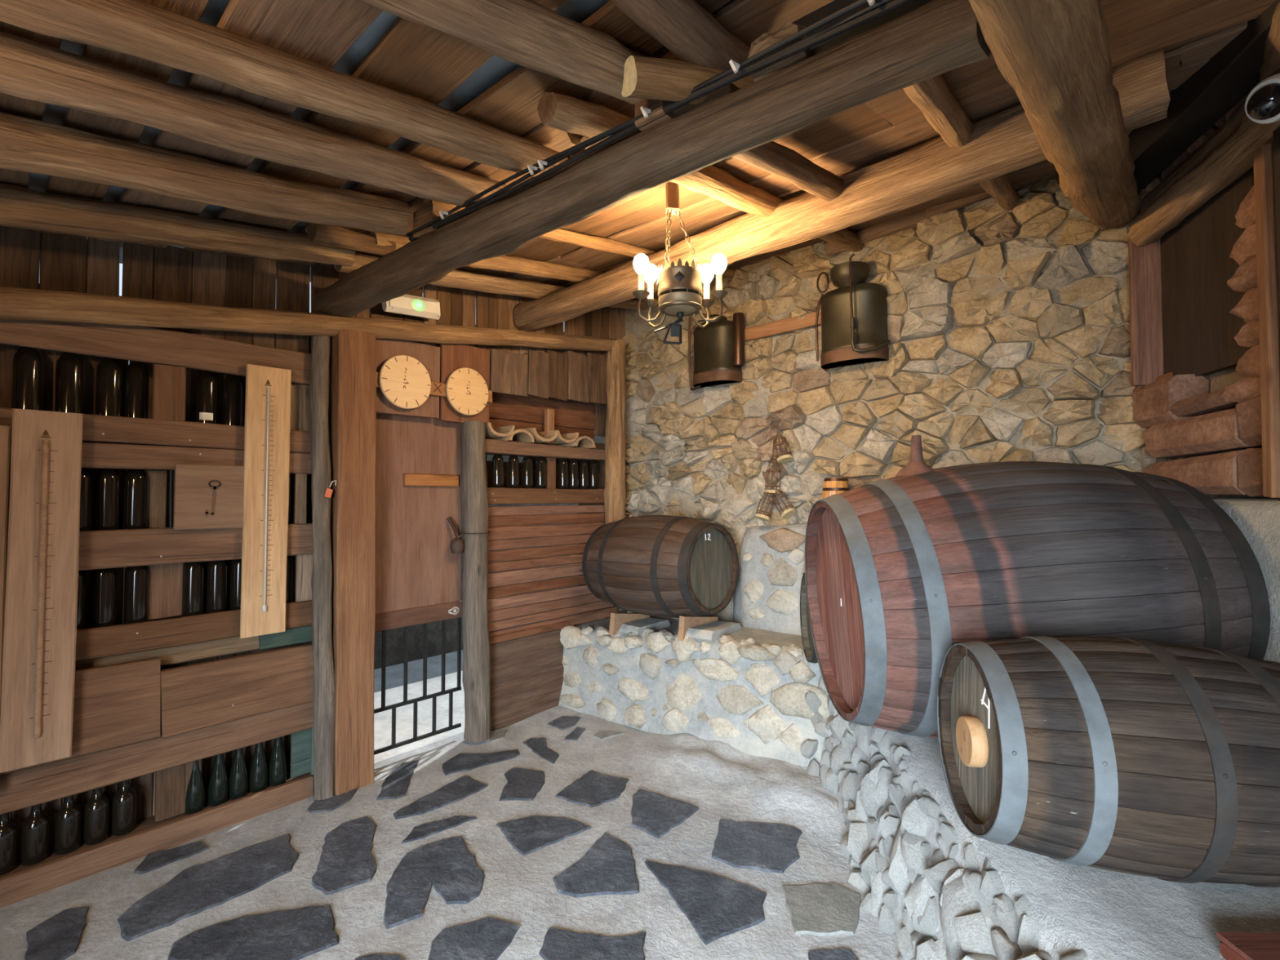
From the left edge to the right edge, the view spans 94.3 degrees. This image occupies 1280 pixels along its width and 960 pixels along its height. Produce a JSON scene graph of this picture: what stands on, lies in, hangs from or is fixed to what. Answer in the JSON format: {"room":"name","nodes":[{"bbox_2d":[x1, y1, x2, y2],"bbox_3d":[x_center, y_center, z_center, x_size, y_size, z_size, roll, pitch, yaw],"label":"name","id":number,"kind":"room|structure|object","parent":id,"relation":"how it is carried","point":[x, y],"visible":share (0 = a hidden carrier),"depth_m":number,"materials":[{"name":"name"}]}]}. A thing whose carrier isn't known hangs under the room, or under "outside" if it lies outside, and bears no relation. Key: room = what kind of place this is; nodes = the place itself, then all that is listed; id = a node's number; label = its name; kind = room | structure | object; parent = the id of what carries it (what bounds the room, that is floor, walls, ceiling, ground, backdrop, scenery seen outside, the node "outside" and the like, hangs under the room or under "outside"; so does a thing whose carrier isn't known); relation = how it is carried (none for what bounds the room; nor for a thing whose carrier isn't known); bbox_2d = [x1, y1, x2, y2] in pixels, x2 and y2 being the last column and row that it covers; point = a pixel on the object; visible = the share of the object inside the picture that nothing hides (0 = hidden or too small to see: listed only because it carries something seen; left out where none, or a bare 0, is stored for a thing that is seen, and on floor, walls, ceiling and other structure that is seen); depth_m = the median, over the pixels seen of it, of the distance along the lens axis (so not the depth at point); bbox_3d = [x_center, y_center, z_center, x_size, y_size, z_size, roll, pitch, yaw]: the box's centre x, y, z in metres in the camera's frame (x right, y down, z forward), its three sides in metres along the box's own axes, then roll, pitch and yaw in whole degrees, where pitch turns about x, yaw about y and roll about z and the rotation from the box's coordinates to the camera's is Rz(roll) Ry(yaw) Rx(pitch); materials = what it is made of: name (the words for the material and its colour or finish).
{"room":"wine cellar","nodes":[
{"label":"wine cellar","id":0,"kind":"room"},
{"bbox_2d":[0,226,627,907],"bbox_3d":[-1.599,0.058,3.246,0.423,3.274,4.666,-1,-2,41],"label":"wall","id":1,"kind":"structure","parent":0,"point":[162,695],"depth_m":2.99,"materials":[{"name":"brown wood"}]},
{"bbox_2d":[0,812,17,875],"bbox_3d":[-2.489,1.381,2.320,0.081,0.292,0.081,1,-2,-39],"label":"wine bottle","id":2,"kind":"object","parent":1,"relation":"on","point":[8,829],"visible":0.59,"depth_m":2.31,"materials":[{"name":"black glass"}]},
{"bbox_2d":[11,346,43,410],"bbox_3d":[-2.469,-0.432,2.394,0.085,0.362,0.085,0,-2,-13],"label":"wine bottle","id":3,"kind":"object","parent":1,"relation":"on","point":[27,363],"visible":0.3,"depth_m":2.37,"materials":[{"name":"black glass"}]},
{"bbox_2d":[20,803,49,865],"bbox_3d":[-2.430,1.383,2.388,0.081,0.292,0.081,-1,-2,40],"label":"wine bottle","id":4,"kind":"object","parent":1,"relation":"on","point":[35,829],"visible":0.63,"depth_m":2.36,"materials":[{"name":"black glass"}]},
{"bbox_2d":[0,408,83,773],"bbox_3d":[-2.303,0.409,2.289,0.046,1.354,0.202,-1,-2,41],"label":"thermometer","id":5,"kind":"object","parent":1,"relation":"attached to","point":[39,655],"visible":1,"depth_m":2.28,"materials":[{"name":"beige wood"}]},
{"bbox_2d":[53,795,81,854],"bbox_3d":[-2.368,1.385,2.460,0.081,0.292,0.081,-1,-2,18],"label":"wine bottle","id":6,"kind":"object","parent":1,"relation":"on","point":[68,820],"visible":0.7,"depth_m":2.44,"materials":[{"name":"black glass"}]},
{"bbox_2d":[54,351,84,413],"bbox_3d":[-2.389,-0.429,2.488,0.085,0.362,0.085,0,-2,-4],"label":"wine bottle","id":7,"kind":"object","parent":1,"relation":"on","point":[69,369],"visible":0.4,"depth_m":2.46,"materials":[{"name":"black glass"}]},
{"bbox_2d":[76,570,86,629],"bbox_3d":[-2.373,0.454,2.482,0.085,0.362,0.085,-1,-2,33],"label":"wine bottle","id":8,"kind":"object","parent":1,"relation":"on","point":[81,615],"visible":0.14,"depth_m":2.48,"materials":[{"name":"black glass"}]},
{"bbox_2d":[79,467,93,531],"bbox_3d":[-2.365,0.041,2.502,0.085,0.362,0.085,0,-2,8],"label":"wine bottle","id":9,"kind":"object","parent":1,"relation":"on","point":[86,480],"visible":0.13,"depth_m":2.49,"materials":[{"name":"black glass"}]},
{"bbox_2d":[83,786,109,844],"bbox_3d":[-2.311,1.387,2.527,0.081,0.292,0.081,0,-2,12],"label":"wine bottle","id":10,"kind":"object","parent":1,"relation":"on","point":[96,810],"visible":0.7,"depth_m":2.50,"materials":[{"name":"black glass"}]},
{"bbox_2d":[88,568,116,628],"bbox_3d":[-2.310,0.456,2.555,0.085,0.362,0.085,0,-2,8],"label":"wine bottle","id":11,"kind":"object","parent":1,"relation":"on","point":[103,582],"visible":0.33,"depth_m":2.52,"materials":[{"name":"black glass"}]},
{"bbox_2d":[93,468,120,530],"bbox_3d":[-2.306,0.043,2.571,0.085,0.362,0.085,0,-2,-3],"label":"wine bottle","id":12,"kind":"object","parent":1,"relation":"on","point":[106,512],"visible":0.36,"depth_m":2.54,"materials":[{"name":"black glass"}]},
{"bbox_2d":[95,357,122,416],"bbox_3d":[-2.308,-0.427,2.583,0.085,0.362,0.085,0,-2,1],"label":"wine bottle","id":13,"kind":"object","parent":1,"relation":"on","point":[108,392],"visible":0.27,"depth_m":2.55,"materials":[{"name":"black glass"}]},
{"bbox_2d":[111,779,136,835],"bbox_3d":[-2.253,1.389,2.595,0.081,0.292,0.081,0,-2,3],"label":"wine bottle","id":14,"kind":"object","parent":1,"relation":"on","point":[124,801],"visible":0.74,"depth_m":2.57,"materials":[{"name":"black glass"}]},
{"bbox_2d":[122,468,148,529],"bbox_3d":[-2.244,0.045,2.643,0.085,0.362,0.085,1,-2,-25],"label":"wine bottle","id":15,"kind":"object","parent":1,"relation":"on","point":[135,482],"visible":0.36,"depth_m":2.61,"materials":[{"name":"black glass"}]},
{"bbox_2d":[123,360,149,418],"bbox_3d":[-2.248,-0.425,2.652,0.085,0.362,0.085,0,-2,-14],"label":"wine bottle","id":16,"kind":"object","parent":1,"relation":"on","point":[136,375],"visible":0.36,"depth_m":2.62,"materials":[{"name":"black glass"}]},
{"bbox_2d":[124,565,150,623],"bbox_3d":[-2.236,0.458,2.641,0.085,0.362,0.085,-1,-2,38],"label":"wine bottle","id":17,"kind":"object","parent":1,"relation":"on","point":[136,591],"visible":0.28,"depth_m":2.61,"materials":[{"name":"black glass"}]},
{"bbox_2d":[0,771,310,877],"bbox_3d":[-2.464,1.544,2.360,0.143,0.033,2.233,-1,-2,41],"label":"shelf","id":18,"kind":"object","parent":1,"relation":"attached to","point":[146,821],"depth_m":2.63,"materials":[{"name":"brown wood"}]},
{"bbox_2d":[84,601,295,628],"bbox_3d":[-2.463,0.648,2.386,0.142,0.032,2.232,-1,-2,41],"label":"shelf","id":19,"kind":"object","parent":1,"relation":"attached to","point":[117,622],"depth_m":2.69,"materials":[{"name":"brown wood"}]},
{"bbox_2d":[181,561,204,617],"bbox_3d":[-2.103,0.463,2.795,0.085,0.362,0.085,1,-2,-35],"label":"wine bottle","id":20,"kind":"object","parent":1,"relation":"on","point":[193,573],"visible":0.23,"depth_m":2.76,"materials":[{"name":"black glass"}]},
{"bbox_2d":[184,760,205,813],"bbox_3d":[-2.076,1.376,2.770,0.082,0.328,0.082,0,-2,17],"label":"wine bottle","id":21,"kind":"object","parent":1,"relation":"on","point":[195,793],"visible":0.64,"depth_m":2.75,"materials":[{"name":"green glass"}]},
{"bbox_2d":[195,370,217,423],"bbox_3d":[-2.078,-0.419,2.849,0.085,0.362,0.086,1,-2,-25],"label":"wine bottle","id":22,"kind":"object","parent":1,"relation":"on","point":[206,384],"visible":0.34,"depth_m":2.82,"materials":[{"name":"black glass"}]},
{"bbox_2d":[173,463,244,529],"bbox_3d":[-1.987,0.078,2.751,0.023,0.299,0.272,-1,-2,41],"label":"plaque","id":23,"kind":"object","parent":1,"relation":"attached to","point":[206,496],"visible":1,"depth_m":2.74,"materials":[{"name":"brown wood"}]},
{"bbox_2d":[205,560,227,613],"bbox_3d":[-2.041,0.465,2.867,0.085,0.362,0.085,-1,-2,34],"label":"wine bottle","id":24,"kind":"object","parent":1,"relation":"on","point":[216,597],"visible":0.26,"depth_m":2.83,"materials":[{"name":"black glass"}]},
{"bbox_2d":[207,753,228,806],"bbox_3d":[-2.015,1.378,2.840,0.082,0.328,0.082,0,-2,0],"label":"wine bottle","id":25,"kind":"object","parent":1,"relation":"on","point":[218,787],"visible":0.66,"depth_m":2.81,"materials":[{"name":"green glass"}]},
{"bbox_2d":[221,373,243,426],"bbox_3d":[-2.010,-0.417,2.929,0.085,0.362,0.085,-1,-2,22],"label":"wine bottle","id":26,"kind":"object","parent":1,"relation":"on","point":[232,386],"visible":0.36,"depth_m":2.90,"materials":[{"name":"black glass"}]},
{"bbox_2d":[229,559,241,610],"bbox_3d":[-1.979,0.467,2.939,0.085,0.362,0.085,0,-2,12],"label":"wine bottle","id":27,"kind":"object","parent":1,"relation":"on","point":[235,576],"visible":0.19,"depth_m":2.90,"materials":[{"name":"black glass"}]},
{"bbox_2d":[228,747,248,799],"bbox_3d":[-1.962,1.380,2.903,0.082,0.328,0.082,0,-2,6],"label":"wine bottle","id":28,"kind":"object","parent":1,"relation":"on","point":[238,777],"visible":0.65,"depth_m":2.88,"materials":[{"name":"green glass"}]},
{"bbox_2d":[248,742,268,792],"bbox_3d":[-1.905,1.382,2.969,0.082,0.328,0.082,0,-2,1],"label":"wine bottle","id":29,"kind":"object","parent":1,"relation":"on","point":[258,775],"visible":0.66,"depth_m":2.94,"materials":[{"name":"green glass"}]},
{"bbox_2d":[240,364,291,638],"bbox_3d":[-1.831,0.098,2.916,0.040,1.314,0.200,-1,-2,41],"label":"thermometer","id":30,"kind":"object","parent":1,"relation":"attached to","point":[266,465],"visible":1,"depth_m":2.91,"materials":[{"name":"brown wood"}]},
{"bbox_2d":[267,737,286,786],"bbox_3d":[-1.850,1.384,3.033,0.082,0.328,0.082,0,-2,1],"label":"wine bottle","id":31,"kind":"object","parent":1,"relation":"on","point":[277,772],"visible":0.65,"depth_m":3.01,"materials":[{"name":"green glass"}]},
{"bbox_2d":[286,555,293,603],"bbox_3d":[-1.850,0.471,3.089,0.085,0.362,0.085,-1,-2,42],"label":"wine bottle","id":32,"kind":"object","parent":1,"relation":"on","point":[290,566],"visible":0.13,"depth_m":3.07,"materials":[{"name":"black glass"}]},
{"bbox_2d":[324,480,336,497],"bbox_3d":[-1.605,0.047,3.077,0.010,0.092,0.059,-1,-2,41],"label":"tag","id":33,"kind":"object","parent":1,"relation":"hanging from","point":[328,493],"visible":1,"depth_m":3.07,"materials":[{"name":"red plastic"}]},
{"bbox_2d":[378,355,431,408],"bbox_3d":[-1.356,-0.568,3.441,0.024,0.310,0.310,-1,-2,41],"label":"dial","id":34,"kind":"object","parent":1,"relation":"attached to","point":[404,380],"visible":1,"depth_m":3.42,"materials":[{"name":"brown wood"}]},
{"bbox_2d":[382,293,440,319],"bbox_3d":[-1.333,-1.024,3.482,0.069,0.146,0.344,-1,-2,41],"label":"emergency light","id":35,"kind":"object","parent":1,"relation":"attached to","point":[406,304],"visible":0.98,"depth_m":3.47,"materials":[{"name":"white plastic"}]},
{"bbox_2d":[373,400,491,755],"bbox_3d":[-1.268,0.534,3.588,0.231,2.086,0.810,-1,-2,41],"label":"door","id":36,"kind":"structure","parent":1,"relation":"in","point":[420,545],"depth_m":3.61,"materials":[{"name":"brown wood"}]},
{"bbox_2d":[445,367,488,415],"bbox_3d":[-1.088,-0.559,3.752,0.024,0.300,0.300,-1,-2,41],"label":"dial","id":37,"kind":"object","parent":1,"relation":"attached to","point":[466,389],"visible":1,"depth_m":3.74,"materials":[{"name":"brown wood"}]},
{"bbox_2d":[491,453,503,488],"bbox_3d":[-0.971,-0.097,4.051,0.077,0.303,0.077,0,-2,6],"label":"wine bottle","id":38,"kind":"object","parent":1,"relation":"on","point":[497,479],"visible":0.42,"depth_m":4.02,"materials":[{"name":"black glass"}]},
{"bbox_2d":[507,454,519,488],"bbox_3d":[-0.885,-0.095,4.151,0.077,0.303,0.077,0,-2,-4],"label":"wine bottle","id":39,"kind":"object","parent":1,"relation":"on","point":[513,461],"visible":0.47,"depth_m":4.12,"materials":[{"name":"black glass"}]},
{"bbox_2d":[521,456,533,488],"bbox_3d":[-0.805,-0.092,4.245,0.077,0.303,0.077,0,-2,5],"label":"wine bottle","id":40,"kind":"object","parent":1,"relation":"on","point":[527,462],"visible":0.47,"depth_m":4.21,"materials":[{"name":"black glass"}]},
{"bbox_2d":[535,457,546,488],"bbox_3d":[-0.725,-0.089,4.337,0.077,0.303,0.077,0,-2,16],"label":"wine bottle","id":41,"kind":"object","parent":1,"relation":"on","point":[540,462],"visible":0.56,"depth_m":4.30,"materials":[{"name":"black glass"}]},
{"bbox_2d":[484,438,604,461],"bbox_3d":[-0.707,-0.212,4.369,0.182,0.090,1.154,-1,-2,41],"label":"shelf","id":42,"kind":"object","parent":1,"relation":"attached to","point":[492,446],"depth_m":4.26,"materials":[{"name":"brown wood"}]},
{"bbox_2d":[487,487,604,504],"bbox_3d":[-0.714,0.119,4.366,0.182,0.114,1.151,-1,-2,41],"label":"shelf","id":43,"kind":"object","parent":1,"relation":"attached to","point":[495,495],"depth_m":4.26,"materials":[{"name":"brown wood"}]},
{"bbox_2d":[557,457,568,488],"bbox_3d":[-0.583,-0.085,4.502,0.077,0.303,0.077,0,-2,4],"label":"wine bottle","id":44,"kind":"object","parent":1,"relation":"on","point":[562,483],"visible":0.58,"depth_m":4.47,"materials":[{"name":"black glass"}]},
{"bbox_2d":[568,458,577,488],"bbox_3d":[-0.514,-0.082,4.582,0.077,0.303,0.077,1,-2,-39],"label":"wine bottle","id":45,"kind":"object","parent":1,"relation":"on","point":[573,463],"visible":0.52,"depth_m":4.55,"materials":[{"name":"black glass"}]},
{"bbox_2d":[578,459,588,488],"bbox_3d":[-0.444,-0.080,4.664,0.077,0.303,0.077,0,-2,2],"label":"wine bottle","id":46,"kind":"object","parent":1,"relation":"on","point":[583,464],"visible":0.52,"depth_m":4.63,"materials":[{"name":"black glass"}]},
{"bbox_2d":[588,460,598,488],"bbox_3d":[-0.373,-0.078,4.746,0.077,0.303,0.077,-1,-2,41],"label":"wine bottle","id":47,"kind":"object","parent":1,"relation":"on","point":[593,465],"visible":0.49,"depth_m":4.71,"materials":[{"name":"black glass"}]},
{"bbox_2d":[0,705,900,959],"bbox_3d":[-0.993,1.500,0.152,5.160,0.179,7.800,-1,-2,41],"label":"floor","id":48,"kind":"structure","parent":0,"point":[561,833],"depth_m":2.46,"materials":[{"name":"stone"}]},
{"bbox_2d":[558,616,831,767],"bbox_3d":[0.510,1.330,3.970,2.394,0.777,0.821,-1,-2,38],"label":"stone ledge","id":49,"kind":"object","parent":48,"relation":"on","point":[744,688],"visible":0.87,"depth_m":3.69,"materials":[{"name":"beige stone"}]},
{"bbox_2d":[608,613,649,635],"bbox_3d":[-0.072,1.007,4.276,0.040,0.150,0.400,-1,-2,41],"label":"wedge","id":50,"kind":"object","parent":49,"relation":"on","point":[616,620],"visible":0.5,"depth_m":4.17,"materials":[{"name":"beige wood"}]},
{"bbox_2d":[677,615,718,641],"bbox_3d":[0.383,0.940,3.886,0.040,0.150,0.400,-1,-2,41],"label":"wedge","id":51,"kind":"object","parent":49,"relation":"on","point":[685,622],"visible":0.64,"depth_m":3.78,"materials":[{"name":"beige wood"}]},
{"bbox_2d":[582,515,738,617],"bbox_3d":[0.127,0.586,4.086,0.963,0.714,0.691,-3,-4,42],"label":"wine cask","id":52,"kind":"object","parent":51,"relation":"on","point":[660,566],"visible":0.99,"depth_m":3.81,"materials":[{"name":"brown wood"}]},
{"bbox_2d":[800,572,817,663],"bbox_3d":[1.149,0.741,3.206,0.485,0.512,0.512,0,-2,6],"label":"wine cask","id":53,"kind":"object","parent":49,"relation":"on","point":[806,631],"visible":0.14,"depth_m":3.39,"materials":[{"name":"brown wood"}]},
{"bbox_2d":[732,497,1279,662],"bbox_3d":[1.783,0.714,3.074,1.145,1.248,3.232,1,-2,-26],"label":"wall","id":54,"kind":"structure","parent":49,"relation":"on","point":[771,558],"depth_m":3.81,"materials":[{"name":"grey stone"}]},
{"bbox_2d":[822,477,849,498],"bbox_3d":[1.220,0.110,3.697,0.162,0.245,0.162,-1,-2,41],"label":"wooden keg","id":55,"kind":"object","parent":54,"relation":"on","point":[832,486],"visible":0.48,"depth_m":3.64,"materials":[{"name":"brown wood"}]},
{"bbox_2d":[800,690,1279,959],"bbox_3d":[1.713,1.386,1.801,2.029,0.738,2.786,0,-2,6],"label":"platform","id":56,"kind":"object","parent":48,"relation":"on","point":[942,891],"visible":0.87,"depth_m":1.65,"materials":[{"name":"grey stone"}]},
{"bbox_2d":[804,461,1270,738],"bbox_3d":[1.445,0.476,2.435,1.381,1.103,1.096,0,-2,2],"label":"wine cask","id":57,"kind":"object","parent":56,"relation":"on","point":[900,571],"visible":0.8,"depth_m":2.01,"materials":[{"name":"brown wood"}]},
{"bbox_2d":[894,435,933,476],"bbox_3d":[1.148,-0.101,2.466,0.170,0.169,0.168,-1,-2,41],"label":"funnel","id":58,"kind":"object","parent":57,"relation":"on","point":[916,465],"visible":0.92,"depth_m":2.44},
{"bbox_2d":[936,635,1279,887],"bbox_3d":[1.304,0.723,1.590,0.841,0.610,0.587,1,-1,10],"label":"wine cask","id":59,"kind":"object","parent":56,"relation":"on","point":[1161,761],"visible":1,"depth_m":1.39,"materials":[{"name":"brown wood"}]},
{"bbox_2d":[1216,932,1279,959],"bbox_3d":[1.381,0.981,1.134,0.315,0.046,0.260,0,-2,0],"label":"box","id":60,"kind":"object","parent":56,"relation":"on","point":[1233,945],"visible":1,"depth_m":1.23,"materials":[{"name":"brown wood"}]},
{"bbox_2d":[484,422,595,448],"bbox_3d":[-0.751,-0.311,4.321,0.232,0.103,1.015,-1,-2,41],"label":"rack","id":61,"kind":"object","parent":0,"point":[504,431],"depth_m":4.23,"materials":[{"name":"ceramic"}]},
{"bbox_2d":[0,0,1279,311],"bbox_3d":[-1.024,-1.167,0.453,5.700,1.197,8.900,-1,-2,41],"label":"ceiling","id":62,"kind":"structure","parent":0,"point":[311,132],"depth_m":1.76,"materials":[{"name":"brown wood"}]},
{"bbox_2d":[312,0,991,317],"bbox_3d":[-0.465,-0.983,2.172,3.224,0.277,0.192,1,-1,41],"label":"beam","id":63,"kind":"structure","parent":62,"relation":"attached to","point":[917,41],"depth_m":1.58,"materials":[{"name":"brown wood"}]},
{"bbox_2d":[406,0,911,241],"bbox_3d":[-0.225,-1.002,1.839,2.001,0.110,0.069,-1,-2,41],"label":"cable","id":64,"kind":"object","parent":63,"relation":"attached to","point":[874,10],"visible":1,"depth_m":1.51,"materials":[{"name":"black plastic"}]},
{"bbox_2d":[632,182,728,344],"bbox_3d":[0.177,-0.954,2.648,0.422,0.727,0.257,0,-2,0],"label":"chandelier","id":65,"kind":"object","parent":62,"relation":"hanging from","point":[679,287],"visible":1,"depth_m":2.59,"materials":[{"name":"brown metal"}]},
{"bbox_2d":[638,273,644,289],"bbox_3d":[0.005,-0.866,2.621,0.027,0.084,0.026,-1,-2,41],"label":"candle","id":66,"kind":"object","parent":65,"relation":"on","point":[641,276],"depth_m":2.61,"materials":[{"name":"white wax"}]},
{"bbox_2d":[647,282,653,298],"bbox_3d":[0.048,-0.863,2.734,0.027,0.084,0.026,-1,-2,41],"label":"candle","id":67,"kind":"object","parent":65,"relation":"on","point":[650,285],"depth_m":2.72,"materials":[{"name":"white wax"}]},
{"bbox_2d":[703,282,709,298],"bbox_3d":[0.306,-0.863,2.734,0.027,0.084,0.026,-1,-2,41],"label":"candle","id":68,"kind":"object","parent":65,"relation":"on","point":[706,285],"depth_m":2.72,"materials":[{"name":"white wax"}]},
{"bbox_2d":[715,273,722,289],"bbox_3d":[0.349,-0.866,2.621,0.027,0.084,0.026,-1,-2,41],"label":"candle","id":69,"kind":"object","parent":65,"relation":"on","point":[718,276],"depth_m":2.61,"materials":[{"name":"white wax"}]},
{"bbox_2d":[513,48,1170,331],"bbox_3d":[0.469,-1.246,3.110,3.442,0.306,0.210,-1,-2,41],"label":"beam","id":70,"kind":"structure","parent":62,"relation":"attached to","point":[1004,142],"depth_m":2.55,"materials":[{"name":"brown wood"}]},
{"bbox_2d":[614,173,1157,621],"bbox_3d":[1.124,-0.064,3.918,3.600,3.450,0.221,-1,-2,41],"label":"wall","id":71,"kind":"structure","parent":0,"point":[1009,331],"depth_m":3.50,"materials":[{"name":"grey stone"}]},
{"bbox_2d":[755,488,773,521],"bbox_3d":[0.833,0.166,3.950,0.146,0.221,0.106,1,-2,-28],"label":"wire cage","id":72,"kind":"object","parent":71,"relation":"hanging from","point":[760,516],"visible":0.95,"depth_m":3.93,"materials":[{"name":"metal"}]},
{"bbox_2d":[769,425,787,459],"bbox_3d":[0.929,-0.252,3.986,0.146,0.235,0.039,-1,-2,41],"label":"hook","id":73,"kind":"object","parent":71,"relation":"attached to","point":[773,439],"visible":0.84,"depth_m":4.01,"materials":[{"name":"brown metal"}]},
{"bbox_2d":[764,454,781,493],"bbox_3d":[0.894,-0.039,3.991,0.114,0.268,0.102,1,-2,-28],"label":"wire cage","id":74,"kind":"object","parent":73,"relation":"hanging from","point":[771,491],"visible":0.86,"depth_m":3.97,"materials":[{"name":"metal"}]},
{"bbox_2d":[773,434,792,463],"bbox_3d":[0.941,-0.207,3.910,0.106,0.194,0.138,1,-2,-28],"label":"wire cage","id":75,"kind":"object","parent":73,"relation":"hanging from","point":[785,458],"visible":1,"depth_m":3.89,"materials":[{"name":"metal"}]},
{"bbox_2d":[744,311,821,342],"bbox_3d":[0.947,-1.040,4.044,0.663,0.090,0.031,-3,-3,41],"label":"batten","id":76,"kind":"object","parent":71,"relation":"attached to","point":[790,324],"visible":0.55,"depth_m":4.02,"materials":[{"name":"brown wood"}]},
{"bbox_2d":[688,312,744,390],"bbox_3d":[0.555,-0.938,4.301,0.454,0.566,0.177,-1,-2,41],"label":"sprayer","id":77,"kind":"object","parent":76,"relation":"hanging from","point":[718,346],"visible":0.94,"depth_m":4.21,"materials":[{"name":"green metal"}]},
{"bbox_2d":[815,253,890,369],"bbox_3d":[1.300,-1.034,3.644,0.460,0.625,0.256,-1,-2,41],"label":"sprayer","id":78,"kind":"object","parent":76,"relation":"hanging from","point":[854,314],"visible":1,"depth_m":3.58,"materials":[{"name":"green metal"}]},
{"bbox_2d":[830,261,869,288],"bbox_3d":[1.295,-1.240,3.671,0.230,0.138,0.230,-1,-2,41],"label":"bowl","id":79,"kind":"object","parent":78,"relation":"on","point":[855,274],"depth_m":3.59,"materials":[{"name":"orange metal"}]},
{"bbox_2d":[850,316,854,328],"bbox_3d":[1.264,-0.935,3.531,0.024,0.060,0.024,-1,-2,18],"label":"tap","id":80,"kind":"object","parent":78,"relation":"on","point":[852,319],"depth_m":3.52,"materials":[{"name":"orange metal"}]},
{"bbox_2d":[771,488,795,518],"bbox_3d":[0.942,0.155,3.907,0.102,0.199,0.173,1,-2,-37],"label":"wire cage","id":81,"kind":"object","parent":71,"relation":"hanging from","point":[789,512],"visible":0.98,"depth_m":3.88,"materials":[{"name":"metal"}]},
{"bbox_2d":[1126,0,1279,497],"bbox_3d":[1.694,-0.194,0.222,1.016,3.500,5.520,-1,-2,21],"label":"wall","id":82,"kind":"structure","parent":0,"point":[1204,433],"depth_m":2.24,"materials":[{"name":"brown wood"}]},
{"bbox_2d":[968,0,1142,230],"bbox_3d":[1.183,-1.026,1.632,0.238,0.806,3.314,-1,-2,42],"label":"log","id":83,"kind":"object","parent":82,"relation":"attached to","point":[1055,55],"visible":1,"depth_m":1.36,"materials":[{"name":"brown wood"}]},
{"bbox_2d":[1128,143,1279,497],"bbox_3d":[2.265,-0.566,2.388,0.154,1.273,0.987,0,-2,17],"label":"window","id":84,"kind":"structure","parent":82,"relation":"in","point":[1181,299],"depth_m":2.41,"materials":[{"name":"brown wood"}]},
{"bbox_2d":[1160,166,1253,376],"bbox_3d":[2.346,-0.820,2.461,0.030,0.762,0.622,0,-2,16],"label":"shutter","id":85,"kind":"object","parent":84,"relation":"attached to","point":[1198,331],"depth_m":2.46,"materials":[{"name":"brown wood"}]},
{"bbox_2d":[1244,73,1279,124],"bbox_3d":[1.879,-1.126,1.743,0.142,0.126,0.123,-1,-2,41],"label":"dome camera","id":86,"kind":"object","parent":82,"relation":"attached to","point":[1262,105],"visible":1,"depth_m":1.74,"materials":[{"name":"white plastic"}]},
{"label":"outside","id":87,"kind":"structure","parent":0,"visible":0},
{"bbox_2d":[373,649,465,763],"bbox_3d":[-3.093,1.729,5.911,5.540,0.001,11.000,-1,-2,41],"label":"ground","id":88,"kind":"structure","parent":87,"point":[393,673],"depth_m":4.47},
{"bbox_2d":[122,435,604,669],"bbox_3d":[-2.786,0.537,5.681,0.950,2.450,11.000,-1,-2,41],"label":"wall","id":89,"kind":"structure","parent":88,"relation":"on","point":[394,637],"depth_m":5.78,"materials":[{"name":"brown wood"}]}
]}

